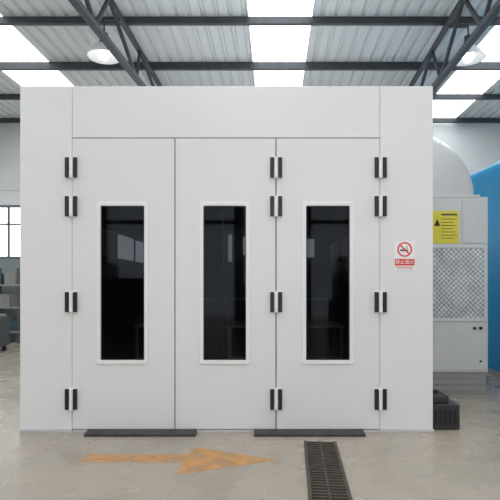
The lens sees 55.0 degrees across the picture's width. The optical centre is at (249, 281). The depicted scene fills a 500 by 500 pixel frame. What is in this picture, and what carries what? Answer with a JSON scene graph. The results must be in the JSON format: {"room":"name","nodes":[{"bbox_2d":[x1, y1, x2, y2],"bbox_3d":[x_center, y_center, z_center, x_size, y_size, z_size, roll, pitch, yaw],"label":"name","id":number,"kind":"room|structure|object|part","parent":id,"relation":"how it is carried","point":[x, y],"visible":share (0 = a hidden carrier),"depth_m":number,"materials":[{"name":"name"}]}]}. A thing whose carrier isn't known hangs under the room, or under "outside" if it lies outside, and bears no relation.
{"room":"auto repair garage","nodes":[
{"label":"auto repair garage","id":0,"kind":"room"},
{"bbox_2d":[68,0,161,85],"bbox_3d":[-2.236,-3.718,3.840,1.878,0.905,17.889,0,0,0],"label":"roof truss","id":1,"kind":"object","parent":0,"point":[87,14],"depth_m":7.21,"materials":[{"name":"grey metal"}]},
{"bbox_2d":[0,338,499,499],"bbox_3d":[0.500,1.600,0.900,17.400,0.200,24.200,0,0,0],"label":"floor","id":2,"kind":"structure","parent":0,"point":[463,463],"depth_m":4.01,"materials":[{"name":"concrete"}]},
{"bbox_2d":[0,314,9,350],"bbox_3d":[-5.650,0.917,10.293,0.700,1.165,0.615,0,0,0],"label":"cart","id":3,"kind":"object","parent":2,"relation":"on","point":[4,320],"visible":1,"depth_m":10.40,"materials":[{"name":"grey metal"}]},
{"bbox_2d":[0,268,19,342],"bbox_3d":[-6.450,0.575,12.100,1.580,1.850,0.680,0,0,0],"label":"storage rack","id":4,"kind":"object","parent":2,"relation":"on","point":[7,301],"visible":0.61,"depth_m":11.85,"materials":[{"name":"grey metal"}]},
{"bbox_2d":[84,429,196,436],"bbox_3d":[-1.070,1.483,4.718,1.080,0.035,0.137,0,0,0],"label":"plate","id":5,"kind":"object","parent":2,"relation":"on","point":[90,432],"visible":1,"depth_m":4.67,"materials":[{"name":"grey metal"}]},
{"bbox_2d":[85,448,274,473],"bbox_3d":[-0.590,1.498,4.045,1.660,0.001,0.630,0,0,0],"label":"arrow","id":6,"kind":"object","parent":2,"relation":"on","point":[238,459],"depth_m":4.07,"materials":[{"name":"orange paint"}]},
{"bbox_2d":[19,86,433,431],"bbox_3d":[-0.233,-0.230,7.777,4.145,3.460,6.045,0,0,0],"label":"booth","id":7,"kind":"object","parent":2,"relation":"on","point":[201,258],"visible":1,"depth_m":4.80,"materials":[{"name":"white metal"}]},
{"bbox_3d":[-2.040,-0.230,4.830,0.520,3.460,0.060,0,0,0],"label":"corner panel","id":8,"kind":"part","parent":7,"relation":"part of","materials":[{"name":"white metal"}]},
{"bbox_3d":[-1.265,0.018,4.821,1.020,2.905,0.049,0,0,0],"label":"door","id":9,"kind":"part","parent":7,"relation":"part of","materials":[{"name":"white metal"}]},
{"bbox_3d":[-0.245,0.018,4.821,1.000,2.905,0.049,0,0,0],"label":"door","id":10,"kind":"part","parent":7,"relation":"part of","materials":[{"name":"white metal"}]},
{"bbox_3d":[-0.240,-1.702,4.830,3.074,0.515,0.060,0,0,0],"label":"header panel","id":11,"kind":"part","parent":7,"relation":"part of","materials":[{"name":"white metal"}]},
{"bbox_3d":[0.780,0.018,4.821,1.030,2.905,0.049,0,0,0],"label":"door","id":12,"kind":"part","parent":7,"relation":"part of","materials":[{"name":"white metal"}]},
{"bbox_2d":[394,241,414,269],"bbox_3d":[1.545,-0.265,4.795,0.210,0.290,0.009,0,0,0],"label":"no smoking sign","id":13,"kind":"object","parent":7,"relation":"attached to","point":[404,251],"visible":1,"depth_m":4.79,"materials":[{"name":"white"}]},
{"bbox_3d":[1.565,-0.230,4.830,0.530,3.460,0.060,0,0,0],"label":"corner panel","id":14,"kind":"part","parent":7,"relation":"part of","materials":[{"name":"white metal"}]},
{"bbox_2d":[254,429,365,436],"bbox_3d":[0.580,1.483,4.718,1.080,0.035,0.137,0,0,0],"label":"plate","id":15,"kind":"object","parent":2,"relation":"on","point":[257,432],"visible":1,"depth_m":4.67,"materials":[{"name":"grey metal"}]},
{"bbox_2d":[304,440,352,499],"bbox_3d":[0.519,1.494,2.906,0.300,0.012,3.200,0,0,5],"label":"floor drain grate","id":16,"kind":"object","parent":2,"relation":"on","point":[326,476],"visible":1,"depth_m":3.75,"materials":[{"name":"black metal"}]},
{"bbox_2d":[433,389,459,429],"bbox_3d":[1.985,1.315,5.036,0.290,0.370,0.368,0,0,0],"label":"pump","id":17,"kind":"object","parent":2,"relation":"on","point":[446,412],"visible":0.7,"depth_m":4.86,"materials":[{"name":"metal"}]},
{"bbox_2d":[433,137,487,394],"bbox_3d":[2.499,-0.264,7.005,1.319,3.528,1.330,0,0,0],"label":"ventilation unit","id":18,"kind":"object","parent":2,"relation":"on","point":[460,216],"visible":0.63,"depth_m":6.36,"materials":[{"name":"paint"}]},
{"bbox_3d":[2.721,0.013,6.360,0.823,1.009,0.020,0,0,0],"label":"inspection panel","id":19,"kind":"part","parent":18,"relation":"part of","materials":[{"name":"grey metal"}]},
{"bbox_2d":[470,161,499,377],"bbox_3d":[5.558,-0.250,7.450,3.285,3.500,3.540,0,0,0],"label":"booth","id":20,"kind":"object","parent":2,"relation":"on","point":[486,182],"visible":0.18,"depth_m":7.75,"materials":[{"name":"blue metal"}]},
{"bbox_2d":[0,16,499,122],"bbox_3d":[0.500,-4.228,3.808,17.000,0.140,17.675,0,0,0],"label":"ceiling beams","id":21,"kind":"structure","parent":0,"point":[4,20],"depth_m":9.37,"materials":[{"name":"grey metal"}]},
{"bbox_2d":[0,71,20,117],"bbox_3d":[-6.950,-4.332,3.800,3.196,0.065,18.182,0,0,3],"label":"sheet","id":22,"kind":"object","parent":21,"relation":"attached to","point":[8,108],"visible":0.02,"depth_m":11.37,"materials":[{"name":"grey metal"}]},
{"bbox_2d":[0,14,72,86],"bbox_3d":[-4.775,-4.332,3.800,1.149,0.065,18.080,0,0,3],"label":"skylight","id":23,"kind":"object","parent":21,"relation":"attached to","point":[14,47],"visible":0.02,"depth_m":9.28,"materials":[{"name":"white glass"}]},
{"bbox_2d":[87,18,119,64],"bbox_3d":[-2.280,-3.790,7.500,0.520,0.660,0.520,0,0,0],"label":"lamp","id":24,"kind":"object","parent":21,"relation":"hanging from","point":[99,53],"visible":0.62,"depth_m":7.49,"materials":[{"name":"white metal"}]},
{"bbox_3d":[-2.280,-3.618,7.500,0.520,0.215,0.520,0,0,0],"label":"lamp shade","id":25,"kind":"part","parent":24,"relation":"part of","materials":[{"name":"white metal"}]},
{"bbox_3d":[-2.280,-3.575,7.500,0.180,0.230,0.180,0,0,0],"label":"bulb","id":26,"kind":"part","parent":24,"relation":"part of","materials":[{"name":"white glass"}]},
{"bbox_2d":[0,0,254,85],"bbox_3d":[-2.210,-4.332,3.800,3.975,0.065,18.221,0,0,3],"label":"sheet","id":27,"kind":"object","parent":21,"relation":"attached to","point":[55,43],"visible":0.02,"depth_m":8.55,"materials":[{"name":"grey metal"}]},
{"bbox_2d":[247,0,313,85],"bbox_3d":[0.290,-4.332,3.800,1.019,0.065,18.073,0,0,3],"label":"skylight","id":28,"kind":"object","parent":21,"relation":"attached to","point":[268,43],"visible":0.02,"depth_m":8.57,"materials":[{"name":"white"}]},
{"bbox_2d":[302,0,499,93],"bbox_3d":[2.350,-4.332,3.800,3.096,0.065,18.177,0,0,3],"label":"sheet","id":29,"kind":"object","parent":21,"relation":"attached to","point":[325,43],"visible":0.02,"depth_m":8.55,"materials":[{"name":"grey metal"}]},
{"bbox_2d":[433,26,499,117],"bbox_3d":[4.425,-4.332,3.800,1.049,0.065,18.075,0,0,3],"label":"skylight","id":30,"kind":"object","parent":21,"relation":"attached to","point":[460,82],"visible":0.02,"depth_m":10.40,"materials":[{"name":"white"}]},
{"bbox_2d":[448,25,485,66],"bbox_3d":[3.500,-3.820,7.700,0.517,0.600,0.517,0,0,45],"label":"lamp","id":31,"kind":"object","parent":21,"relation":"hanging from","point":[475,54],"visible":0.56,"depth_m":7.68,"materials":[{"name":"white metal"}]},
{"bbox_3d":[3.500,-3.635,7.700,0.180,0.230,0.180,0,0,0],"label":"bulb","id":32,"kind":"part","parent":31,"relation":"part of","materials":[{"name":"white glass"}]},
{"bbox_3d":[3.500,-3.678,7.700,0.520,0.215,0.520,0,0,0],"label":"lamp shade","id":33,"kind":"part","parent":31,"relation":"part of","materials":[{"name":"white metal"}]},
{"bbox_2d":[456,78,499,117],"bbox_3d":[7.250,-4.332,3.800,4.594,0.065,18.252,0,0,3],"label":"sheet","id":34,"kind":"object","parent":21,"relation":"attached to","point":[478,108],"visible":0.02,"depth_m":11.90,"materials":[{"name":"grey metal"}]},
{"bbox_2d":[0,123,499,337],"bbox_3d":[0.500,-1.435,12.885,17.000,5.870,0.230,0,0,0],"label":"wall","id":35,"kind":"structure","parent":0,"point":[477,145],"depth_m":12.80,"materials":[{"name":"white paint"}]},
{"bbox_2d":[0,205,19,258],"bbox_3d":[-6.450,-1.335,12.835,2.500,1.430,0.090,0,0,0],"label":"window","id":36,"kind":"structure","parent":35,"relation":"in","point":[8,207],"depth_m":12.81,"materials":[{"name":"grey"}]},
{"bbox_2d":[409,0,499,92],"bbox_3d":[2.834,-3.718,3.840,1.689,0.905,17.887,0,0,0],"label":"roof truss","id":37,"kind":"object","parent":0,"point":[489,15],"depth_m":7.27,"materials":[{"name":"grey metal"}]}
]}

